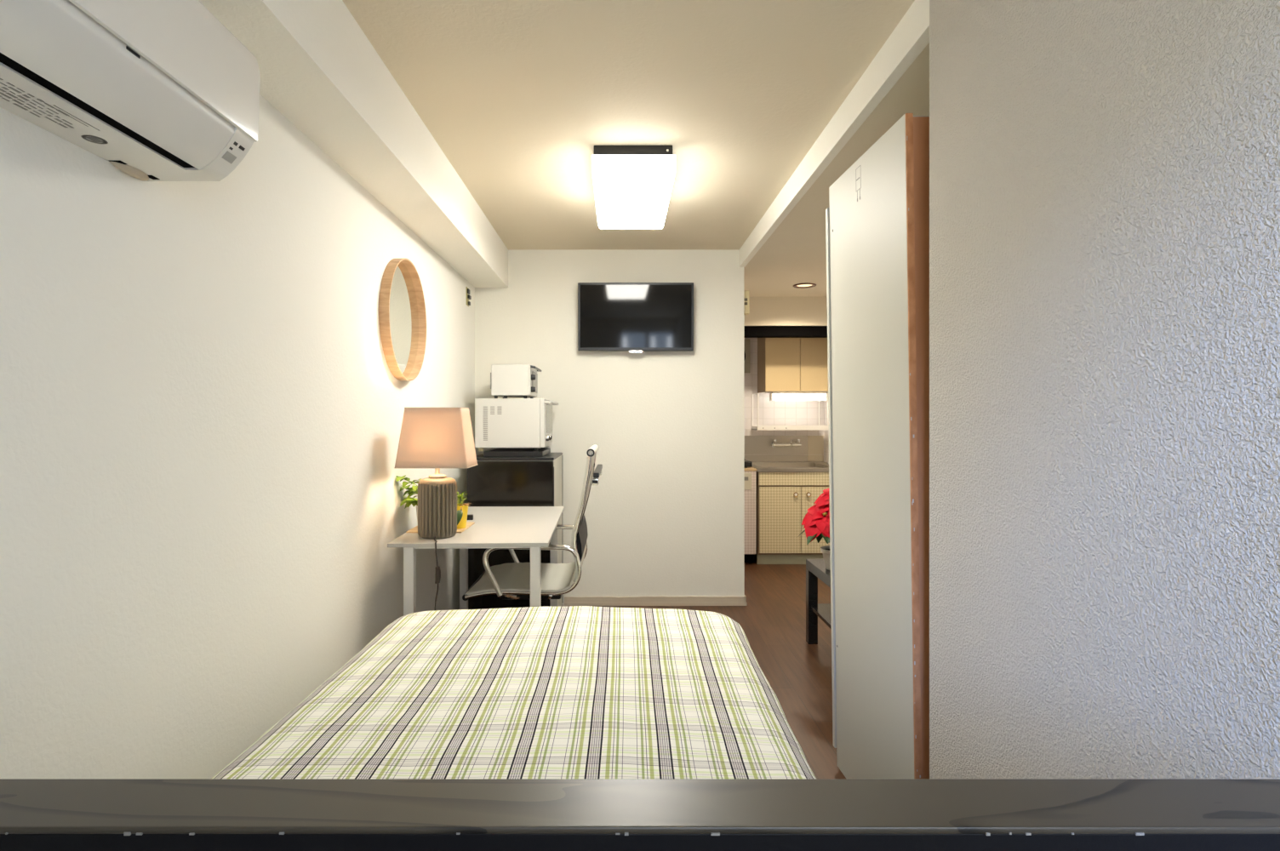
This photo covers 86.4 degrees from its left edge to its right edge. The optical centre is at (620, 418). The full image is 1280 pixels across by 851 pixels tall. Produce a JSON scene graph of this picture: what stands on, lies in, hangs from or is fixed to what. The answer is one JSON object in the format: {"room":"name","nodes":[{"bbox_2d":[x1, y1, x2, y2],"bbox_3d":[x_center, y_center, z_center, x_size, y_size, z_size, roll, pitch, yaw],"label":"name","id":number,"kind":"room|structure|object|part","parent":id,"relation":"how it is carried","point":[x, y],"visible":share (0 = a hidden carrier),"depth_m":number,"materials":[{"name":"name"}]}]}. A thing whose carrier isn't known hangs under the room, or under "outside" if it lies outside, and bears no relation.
{"room":"studio apartment","nodes":[
{"label":"studio apartment","id":0,"kind":"room"},
{"bbox_2d":[0,94,474,778],"bbox_3d":[-0.986,0.057,1.965,0.100,2.287,5.030,0,0,0],"label":"wall","id":1,"kind":"structure","parent":0,"point":[202,405],"depth_m":1.50,"materials":[{"name":"paint"}]},
{"bbox_2d":[0,0,260,181],"bbox_3d":[-0.825,-0.592,0.924,0.224,0.267,0.848,0,0,0],"label":"air conditioner","id":2,"kind":"object","parent":1,"relation":"attached to","point":[157,90],"visible":1,"depth_m":1.08,"materials":[{"name":"white plastic"}]},
{"bbox_2d":[0,78,99,131],"bbox_3d":[-0.877,-0.470,0.865,0.058,0.001,0.490,0,0,0],"label":"print","id":3,"kind":"object","parent":2,"relation":"attached to","point":[14,94],"depth_m":1.03,"materials":[{"name":"grey"}]},
{"bbox_3d":[-0.725,-0.634,0.924,0.022,0.172,0.848,0,0,0],"label":"panel","id":4,"kind":"part","parent":2,"relation":"part of","materials":[{"name":"white plastic"}]},
{"bbox_2d":[198,0,508,287],"bbox_3d":[-0.829,-0.965,1.965,0.213,0.244,4.830,0,0,0],"label":"beam","id":5,"kind":"structure","parent":1,"relation":"attached to","point":[317,66],"depth_m":2.01,"materials":[{"name":"paint"}]},
{"bbox_2d":[378,258,426,380],"bbox_3d":[-0.916,-0.418,2.892,0.040,0.513,0.513,0,0,0],"label":"round mirror","id":6,"kind":"object","parent":1,"relation":"attached to","point":[402,305],"visible":1,"depth_m":2.91,"materials":[{"name":"brown wood"}]},
{"bbox_3d":[-0.932,-0.418,2.892,0.005,0.498,0.498,0,0,0],"label":"glass","id":7,"kind":"part","parent":6,"relation":"part of","materials":[{"name":"white mirror"}]},
{"bbox_2d":[466,286,471,306],"bbox_3d":[-0.927,-0.745,4.160,0.018,0.110,0.070,0,0,0],"label":"fitting","id":8,"kind":"object","parent":1,"relation":"attached to","point":[468,296],"visible":1,"depth_m":4.15,"materials":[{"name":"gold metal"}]},
{"bbox_3d":[-0.934,-0.745,4.160,0.004,0.110,0.070,0,0,0],"label":"plate","id":9,"kind":"part","parent":8,"relation":"part of","materials":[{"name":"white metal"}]},
{"bbox_2d":[474,249,744,605],"bbox_3d":[-0.070,0.057,4.440,1.733,2.287,0.120,0,0,0],"label":"wall","id":10,"kind":"structure","parent":0,"point":[665,515],"depth_m":4.38,"materials":[{"name":"paint"}]},
{"bbox_2d":[577,282,693,353],"bbox_3d":[0.098,-0.639,4.339,0.732,0.445,0.076,0,2,0],"label":"tv","id":11,"kind":"object","parent":10,"relation":"attached to","point":[632,317],"visible":1,"depth_m":4.30,"materials":[{"name":"black plastic"}]},
{"bbox_2d":[564,594,746,605],"bbox_3d":[0.225,1.170,4.432,1.170,0.060,0.136,0,0,0],"label":"baseboard","id":12,"kind":"structure","parent":10,"relation":"attached to","point":[568,601],"depth_m":4.37,"materials":[{"name":"beige wood"}]},
{"bbox_2d":[744,290,749,314],"bbox_3d":[0.816,-0.755,4.436,0.038,0.150,0.069,0,0,0],"label":"wall box","id":13,"kind":"object","parent":10,"relation":"attached to","point":[746,292],"visible":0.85,"depth_m":4.40,"materials":[{"name":"beige plastic"}]},
{"bbox_2d":[342,0,914,249],"bbox_3d":[-0.126,-1.137,1.965,1.821,0.100,5.030,0,0,0],"label":"ceiling","id":14,"kind":"structure","parent":0,"point":[517,96],"depth_m":2.27,"materials":[{"name":"paint"}]},
{"bbox_2d":[591,145,675,228],"bbox_3d":[0.053,-1.018,3.060,0.334,0.138,0.724,0,0,0],"label":"ceiling light","id":15,"kind":"object","parent":14,"relation":"attached to","point":[632,185],"visible":1,"depth_m":2.75,"materials":[{"name":"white plastic"}]},
{"bbox_2d":[593,173,674,228],"bbox_3d":[0.053,-0.962,3.060,0.325,0.026,0.715,0,0,0],"label":"diffuser","id":16,"kind":"object","parent":15,"relation":"attached to","point":[623,201],"depth_m":2.95,"materials":[{"name":"white plastic"}]},
{"bbox_2d":[739,0,929,267],"bbox_3d":[0.782,-1.031,3.033,0.035,0.112,2.694,0,0,0],"label":"beam","id":17,"kind":"structure","parent":14,"relation":"attached to","point":[910,37],"depth_m":2.25,"materials":[{"name":"paint"}]},
{"bbox_2d":[561,554,845,778],"bbox_3d":[0.400,1.260,2.875,3.400,0.120,7.250,0,0,0],"label":"floor","id":18,"kind":"structure","parent":0,"point":[773,620],"depth_m":3.55,"materials":[{"name":"brown wood"}]},
{"bbox_2d":[386,506,564,616],"bbox_3d":[-0.584,0.833,3.074,0.600,0.735,1.065,0,0,-2],"label":"desk","id":19,"kind":"object","parent":18,"relation":"on","point":[534,528],"visible":0.47,"depth_m":2.71,"materials":[{"name":"white wood"}]},
{"bbox_3d":[-0.794,0.840,2.567,0.038,0.720,0.038,0,0,-2],"label":"leg","id":20,"kind":"part","parent":19,"relation":"part of","materials":[{"name":"white paint"}]},
{"bbox_2d":[394,407,477,610],"bbox_3d":[-0.722,0.578,2.649,0.281,1.243,0.273,0,0,0],"label":"table lamp","id":21,"kind":"object","parent":19,"relation":"on","point":[437,438],"visible":1,"depth_m":2.61,"materials":[{"name":"brown fabric"}]},
{"bbox_3d":[-0.722,0.073,2.688,0.279,0.231,0.192,0,0,0],"label":"lamp shade","id":22,"kind":"part","parent":21,"relation":"part of","materials":[{"name":"beige fabric"}]},
{"bbox_3d":[-0.729,0.826,2.566,0.111,0.747,0.101,0,0,0],"label":"cord","id":23,"kind":"part","parent":21,"relation":"part of","materials":[{"name":"brown plastic"}]},
{"bbox_2d":[434,565,440,583],"bbox_3d":[-0.676,0.579,2.520,0.018,0.063,0.016,0,0,0],"label":"switch","id":24,"kind":"object","parent":21,"relation":"attached to","point":[437,575],"depth_m":2.51,"materials":[{"name":"brown plastic"}]},
{"bbox_2d":[405,521,474,532],"bbox_3d":[-0.758,0.462,2.893,0.225,0.007,0.255,0,0,0],"label":"tray","id":25,"kind":"object","parent":19,"relation":"on","point":[414,529],"visible":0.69,"depth_m":2.83,"materials":[{"name":"brown wood"}]},
{"bbox_2d":[396,475,421,521],"bbox_3d":[-0.838,0.348,2.900,0.206,0.220,0.277,0,0,0],"label":"potted plant","id":26,"kind":"object","parent":25,"relation":"on","point":[410,491],"visible":0.31,"depth_m":2.87,"materials":[{"name":"green plant"}]},
{"bbox_3d":[-0.824,0.414,2.900,0.094,0.088,0.094,0,0,0],"label":"pot","id":27,"kind":"part","parent":26,"relation":"part of","materials":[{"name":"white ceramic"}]},
{"bbox_2d":[457,491,470,528],"bbox_3d":[-0.677,0.381,2.860,0.101,0.153,0.099,0,0,34],"label":"potted plant","id":28,"kind":"object","parent":25,"relation":"on","point":[462,509],"visible":0.65,"depth_m":2.84,"materials":[{"name":"green plant"}]},
{"bbox_3d":[-0.683,0.410,2.860,0.090,0.096,0.090,0,0,0],"label":"pot","id":29,"kind":"part","parent":28,"relation":"part of","materials":[{"name":"yellow ceramic"}]},
{"bbox_3d":[-0.820,0.840,3.565,0.038,0.720,0.038,0,0,-2],"label":"leg","id":30,"kind":"part","parent":19,"relation":"part of","materials":[{"name":"white paint"}]},
{"bbox_2d":[467,514,473,519],"bbox_3d":[-0.699,0.453,3.130,0.043,0.024,0.028,0,0,-8],"label":"box","id":31,"kind":"object","parent":19,"relation":"on","point":[470,517],"visible":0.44,"depth_m":3.12,"materials":[{"name":"black plastic"}]},
{"bbox_3d":[-0.571,0.484,3.066,0.486,0.008,1.012,0,0,-2],"label":"under frame","id":32,"kind":"part","parent":19,"relation":"part of","materials":[{"name":"white paint"}]},
{"bbox_3d":[-0.322,0.840,2.579,0.038,0.720,0.038,0,0,-1],"label":"leg","id":33,"kind":"part","parent":19,"relation":"part of","materials":[{"name":"white paint"}]},
{"bbox_3d":[-0.348,0.840,3.577,0.038,0.720,0.038,0,0,-2],"label":"leg","id":34,"kind":"part","parent":19,"relation":"part of","materials":[{"name":"white paint"}]},
{"bbox_2d":[467,452,562,609],"bbox_3d":[-0.606,0.708,4.038,0.482,0.985,0.602,0,0,0],"label":"fridge","id":35,"kind":"object","parent":18,"relation":"on","point":[494,481],"visible":0.29,"depth_m":3.74,"materials":[{"name":"grey metal"}]},
{"bbox_3d":[-0.607,0.892,3.756,0.475,0.555,0.038,0,0,0],"label":"door","id":36,"kind":"part","parent":35,"relation":"part of","materials":[{"name":"black"}]},
{"bbox_3d":[-0.607,0.419,3.756,0.475,0.371,0.038,0,0,0],"label":"door","id":37,"kind":"part","parent":35,"relation":"part of","materials":[{"name":"black metal"}]},
{"bbox_2d":[483,448,550,457],"bbox_3d":[-0.608,0.200,4.065,0.335,0.030,0.430,0,0,0],"label":"board","id":38,"kind":"object","parent":35,"relation":"on","point":[496,452],"visible":1,"depth_m":3.85,"materials":[{"name":"black plastic"}]},
{"bbox_2d":[474,398,558,451],"bbox_3d":[-0.607,0.035,4.079,0.436,0.300,0.451,0,0,0],"label":"microwave","id":39,"kind":"object","parent":38,"relation":"on","point":[499,422],"visible":1,"depth_m":3.85,"materials":[{"name":"grey plastic"}]},
{"bbox_2d":[490,364,541,398],"bbox_3d":[-0.617,-0.214,4.074,0.261,0.198,0.342,0,0,0],"label":"toaster oven","id":40,"kind":"object","parent":39,"relation":"on","point":[506,380],"visible":0.95,"depth_m":3.90,"materials":[{"name":"white metal"}]},
{"bbox_3d":[-0.522,-0.223,4.075,0.008,0.176,0.336,0,0,0],"label":"panel","id":41,"kind":"part","parent":40,"relation":"part of","materials":[{"name":"grey plastic"}]},
{"bbox_3d":[-0.505,-0.170,3.950,0.026,0.034,0.034,0,0,0],"label":"knob","id":42,"kind":"part","parent":40,"relation":"part of","materials":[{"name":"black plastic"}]},
{"bbox_3d":[-0.505,-0.240,3.950,0.026,0.034,0.034,0,0,0],"label":"knob","id":43,"kind":"part","parent":40,"relation":"part of","materials":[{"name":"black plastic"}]},
{"bbox_3d":[-0.505,-0.299,4.072,0.038,0.020,0.318,0,0,0],"label":"handle","id":44,"kind":"part","parent":40,"relation":"part of","materials":[{"name":"black plastic"}]},
{"bbox_3d":[-0.443,0.025,4.080,0.024,0.277,0.448,0,0,0],"label":"frame","id":45,"kind":"part","parent":39,"relation":"part of","materials":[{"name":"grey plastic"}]},
{"bbox_3d":[-0.410,-0.094,4.080,0.042,0.018,0.446,0,0,0],"label":"handle","id":46,"kind":"part","parent":39,"relation":"part of","materials":[{"name":"grey plastic"}]},
{"bbox_3d":[-0.607,0.223,4.051,0.477,0.015,0.567,0,0,0],"label":"panel","id":47,"kind":"part","parent":35,"relation":"part of","materials":[{"name":"black plastic"}]},
{"bbox_2d":[462,444,602,606],"bbox_3d":[-0.387,0.665,3.200,0.590,1.071,0.577,0,0,0],"label":"office chair","id":48,"kind":"object","parent":18,"relation":"on","point":[505,580],"visible":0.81,"depth_m":3.02,"materials":[{"name":"silver metal"}]},
{"bbox_3d":[-0.668,0.770,3.200,0.028,0.028,0.538,0,0,0],"label":"rod","id":49,"kind":"part","parent":48,"relation":"part of","materials":[{"name":"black metal"}]},
{"bbox_3d":[-0.440,0.747,3.200,0.463,0.058,0.538,0,0,0],"label":"seat","id":50,"kind":"part","parent":48,"relation":"part of","materials":[{"name":"beige leather"}]},
{"bbox_3d":[-0.385,0.651,2.923,0.411,0.227,0.023,0,0,0],"label":"armrest","id":51,"kind":"part","parent":48,"relation":"part of","materials":[{"name":"silver metal"}]},
{"bbox_3d":[-0.385,0.651,3.477,0.411,0.227,0.023,0,0,0],"label":"armrest","id":52,"kind":"part","parent":48,"relation":"part of","materials":[{"name":"silver metal"}]},
{"bbox_3d":[-0.179,0.554,3.200,0.026,0.135,0.510,0,0,0],"label":"lumbar plate","id":53,"kind":"part","parent":48,"relation":"part of","materials":[{"name":"black"}]},
{"bbox_3d":[-0.170,0.439,3.200,0.086,0.548,0.538,0,0,0],"label":"backrest","id":54,"kind":"part","parent":48,"relation":"part of","materials":[{"name":"beige"}]},
{"bbox_3d":[-0.395,0.462,3.465,0.550,0.632,0.017,0,0,0],"label":"rail","id":55,"kind":"part","parent":48,"relation":"part of","materials":[{"name":"silver metal"}]},
{"bbox_2d":[0,778,1279,850],"bbox_3d":[-0.130,0.732,1.390,1.462,0.936,1.901,0,0,0],"label":"bed","id":56,"kind":"object","parent":18,"relation":"on","point":[37,814],"visible":0.47,"depth_m":0.45,"materials":[{"name":"black"}]},
{"bbox_2d":[211,605,816,778],"bbox_3d":[-0.198,0.826,1.472,1.248,0.355,1.960,0,0,0],"label":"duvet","id":57,"kind":"object","parent":56,"relation":"on","point":[574,692],"visible":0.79,"depth_m":1.57,"materials":[{"name":"fabric"}]},
{"bbox_3d":[-0.130,0.725,0.470,1.460,0.911,0.058,0,0,0],"label":"headboard","id":58,"kind":"part","parent":56,"relation":"part of","materials":[{"name":"black"}]},
{"bbox_2d":[744,459,756,562],"bbox_3d":[0.887,0.762,5.870,0.458,0.876,0.620,0,0,0],"label":"stove","id":59,"kind":"object","parent":18,"relation":"on","point":[750,472],"depth_m":5.57,"materials":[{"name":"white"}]},
{"bbox_3d":[1.006,0.512,5.564,0.132,0.135,0.004,0,0,0],"label":"control plate","id":60,"kind":"part","parent":59,"relation":"part of","materials":[{"name":"beige"}]},
{"bbox_3d":[0.887,0.367,5.860,0.415,0.086,0.400,0,0,0],"label":"gas burner","id":61,"kind":"part","parent":59,"relation":"part of","materials":[{"name":"black metal"}]},
{"bbox_2d":[756,471,829,564],"bbox_3d":[1.490,0.818,5.870,0.723,0.765,0.631,0,0,0],"label":"base cabinet","id":62,"kind":"object","parent":18,"relation":"on","point":[784,500],"visible":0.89,"depth_m":5.57,"materials":[{"name":"brown"}]},
{"bbox_3d":[1.308,0.830,5.578,0.339,0.540,0.016,0,0,0],"label":"door","id":63,"kind":"part","parent":62,"relation":"part of","materials":[{"name":"yellow metal"}]},
{"bbox_2d":[751,461,828,472],"bbox_3d":[1.484,0.412,5.873,0.735,0.045,0.630,0,0,0],"label":"countertop","id":64,"kind":"structure","parent":62,"relation":"on","point":[761,466],"depth_m":5.93,"materials":[{"name":"silver metal"}]},
{"bbox_2d":[760,464,826,467],"bbox_3d":[1.463,0.420,5.865,0.570,0.030,0.450,0,0,0],"label":"basin","id":65,"kind":"object","parent":64,"relation":"in","point":[762,465],"depth_m":6.09,"materials":[{"name":"silver metal"}]},
{"bbox_3d":[1.492,0.491,5.578,0.715,0.107,0.016,0,0,0],"label":"apron panel","id":66,"kind":"part","parent":62,"relation":"part of","materials":[{"name":"yellow metal"}]},
{"bbox_3d":[1.655,0.830,5.578,0.346,0.540,0.016,0,0,0],"label":"door","id":67,"kind":"part","parent":62,"relation":"part of","materials":[{"name":"yellow metal"}]},
{"bbox_2d":[805,559,831,644],"bbox_3d":[1.275,0.978,3.220,0.550,0.444,0.900,0,0,0],"label":"side table","id":68,"kind":"object","parent":18,"relation":"on","point":[815,568],"visible":0.2,"depth_m":3.62,"materials":[{"name":"black wood"}]},
{"bbox_3d":[1.025,1.003,3.645,0.050,0.394,0.050,0,0,0],"label":"leg","id":69,"kind":"part","parent":68,"relation":"part of","materials":[{"name":"black wood"}]},
{"bbox_2d":[797,488,830,570],"bbox_3d":[1.076,0.552,3.434,0.326,0.407,0.388,0,0,34],"label":"poinsettia","id":70,"kind":"object","parent":68,"relation":"on","point":[816,522],"visible":0.36,"depth_m":3.36,"materials":[{"name":"red plant"}]},
{"bbox_2d":[811,603,831,628],"bbox_3d":[1.275,1.003,3.220,0.526,0.018,0.876,0,0,0],"label":"shelf","id":71,"kind":"object","parent":68,"relation":"attached to","point":[823,610],"depth_m":3.51,"materials":[{"name":"black wood"}]},
{"bbox_2d":[825,113,929,778],"bbox_3d":[1.146,0.195,2.110,0.812,2.000,0.627,-1,0,-2],"label":"wardrobe","id":72,"kind":"object","parent":18,"relation":"on","point":[877,215],"visible":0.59,"depth_m":1.96,"materials":[{"name":"grey laminate"}]},
{"bbox_3d":[0.929,0.202,2.374,0.402,1.870,0.020,-1,0,-2],"label":"door","id":73,"kind":"part","parent":72,"relation":"part of","materials":[{"name":"grey laminate"}]},
{"bbox_3d":[1.160,0.190,1.804,0.763,1.970,0.010,-1,0,-2],"label":"panel","id":74,"kind":"part","parent":72,"relation":"part of","materials":[{"name":"brown wood"}]},
{"bbox_2d":[744,337,823,435],"bbox_3d":[1.177,0.057,6.250,1.555,2.287,0.100,0,0,0],"label":"wall","id":75,"kind":"structure","parent":0,"point":[770,413],"depth_m":6.20,"materials":[{"name":"white tile"}]},
{"bbox_2d":[744,339,749,372],"bbox_3d":[1.023,-0.568,6.181,0.306,0.306,0.037,0,0,0],"label":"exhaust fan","id":76,"kind":"object","parent":75,"relation":"attached to","point":[746,341],"visible":0.08,"depth_m":6.17,"materials":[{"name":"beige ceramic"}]},
{"bbox_2d":[744,435,807,461],"bbox_3d":[1.107,0.273,6.197,1.195,0.235,0.006,0,0,0],"label":"backsplash","id":77,"kind":"structure","parent":75,"relation":"attached to","point":[757,448],"depth_m":6.20,"materials":[{"name":"silver metal"}]},
{"bbox_2d":[771,439,801,447],"bbox_3d":[1.500,0.221,6.073,0.266,0.083,0.242,0,0,0],"label":"tap","id":78,"kind":"object","parent":77,"relation":"attached to","point":[774,443],"visible":1,"depth_m":6.12,"materials":[{"name":"silver metal"}]},
{"bbox_2d":[757,337,828,393],"bbox_3d":[1.548,-0.534,6.022,0.605,0.600,0.345,0,0,0],"label":"upper cabinet","id":79,"kind":"object","parent":75,"relation":"attached to","point":[784,364],"visible":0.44,"depth_m":5.85,"materials":[{"name":"brown wood"}]},
{"bbox_3d":[1.395,-0.534,5.858,0.296,0.596,0.016,0,0,0],"label":"door","id":80,"kind":"part","parent":79,"relation":"part of","materials":[{"name":"beige wood"}]},
{"bbox_2d":[751,392,828,430],"bbox_3d":[1.513,-0.066,6.043,0.646,0.332,0.262,0,0,0],"label":"dish rack","id":81,"kind":"object","parent":79,"relation":"hanging from","point":[819,427],"visible":0.94,"depth_m":5.91,"materials":[{"name":"white metal"}]},
{"bbox_2d":[751,425,828,430],"bbox_3d":[1.500,0.079,6.043,0.620,0.042,0.259,0,0,0],"label":"tray","id":82,"kind":"object","parent":81,"relation":"on","point":[759,427],"depth_m":5.91,"materials":[{"name":"white metal"}]},
{"bbox_2d":[769,391,828,400],"bbox_3d":[1.545,-0.194,5.910,0.490,0.080,0.080,0,0,0],"label":"tube light","id":83,"kind":"object","parent":79,"relation":"attached to","point":[774,396],"visible":1,"depth_m":5.87,"materials":[{"name":"white plastic"}]},
{"bbox_3d":[1.698,-0.534,5.858,0.303,0.596,0.016,0,0,0],"label":"door","id":84,"kind":"part","parent":79,"relation":"part of","materials":[{"name":"beige wood"}]},
{"bbox_2d":[807,435,823,461],"bbox_3d":[1.778,0.273,6.197,0.144,0.235,0.006,0,0,0],"label":"backsplash","id":85,"kind":"structure","parent":75,"relation":"attached to","point":[815,443],"depth_m":6.20,"materials":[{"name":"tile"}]},
{"bbox_2d":[744,297,827,325],"bbox_3d":[1.177,-0.966,5.487,1.355,0.442,0.087,0,0,0],"label":"wall","id":86,"kind":"structure","parent":0,"point":[763,311],"depth_m":5.45,"materials":[{"name":"paint"}]},
{"bbox_2d":[744,325,827,337],"bbox_3d":[1.177,-0.707,5.545,1.355,0.077,0.150,0,0,0],"label":"rail","id":87,"kind":"object","parent":86,"relation":"attached to","point":[750,331],"visible":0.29,"depth_m":5.47,"materials":[{"name":"black"}]},
{"bbox_2d":[820,545,830,570],"bbox_3d":[1.085,0.704,3.420,0.156,0.104,0.156,0,0,0],"label":"pot","id":88,"kind":"object","parent":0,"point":[825,550],"depth_m":3.40,"materials":[{"name":"white ceramic"}]},
{"bbox_2d":[823,400,828,463],"bbox_3d":[1.905,0.057,3.943,0.100,2.287,4.514,0,0,0],"label":"wall","id":89,"kind":"structure","parent":0,"point":[825,432],"depth_m":6.14,"materials":[{"name":"white paint"}]},
{"bbox_2d":[744,42,929,297],"bbox_3d":[1.377,-1.082,3.543,1.156,0.210,3.814,0,0,0],"label":"ceiling","id":90,"kind":"structure","parent":0,"point":[795,253],"depth_m":3.38,"materials":[{"name":"paint"}]},
{"bbox_2d":[792,282,816,288],"bbox_3d":[1.347,-0.974,4.980,0.168,0.011,0.168,0,0,0],"label":"recessed light","id":91,"kind":"object","parent":90,"relation":"in","point":[806,285],"visible":1,"depth_m":4.98,"materials":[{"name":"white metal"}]},
{"bbox_3d":[1.347,-0.977,4.980,0.114,0.005,0.114,0,0,0],"label":"bulb","id":92,"kind":"part","parent":91,"relation":"part of","materials":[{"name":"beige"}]},
{"bbox_2d":[929,0,1279,778],"bbox_3d":[1.360,0.057,0.568,1.190,2.287,2.236,0,0,0],"label":"wall","id":93,"kind":"structure","parent":0,"point":[1105,174],"depth_m":1.08,"materials":[{"name":"paint"}]}
]}

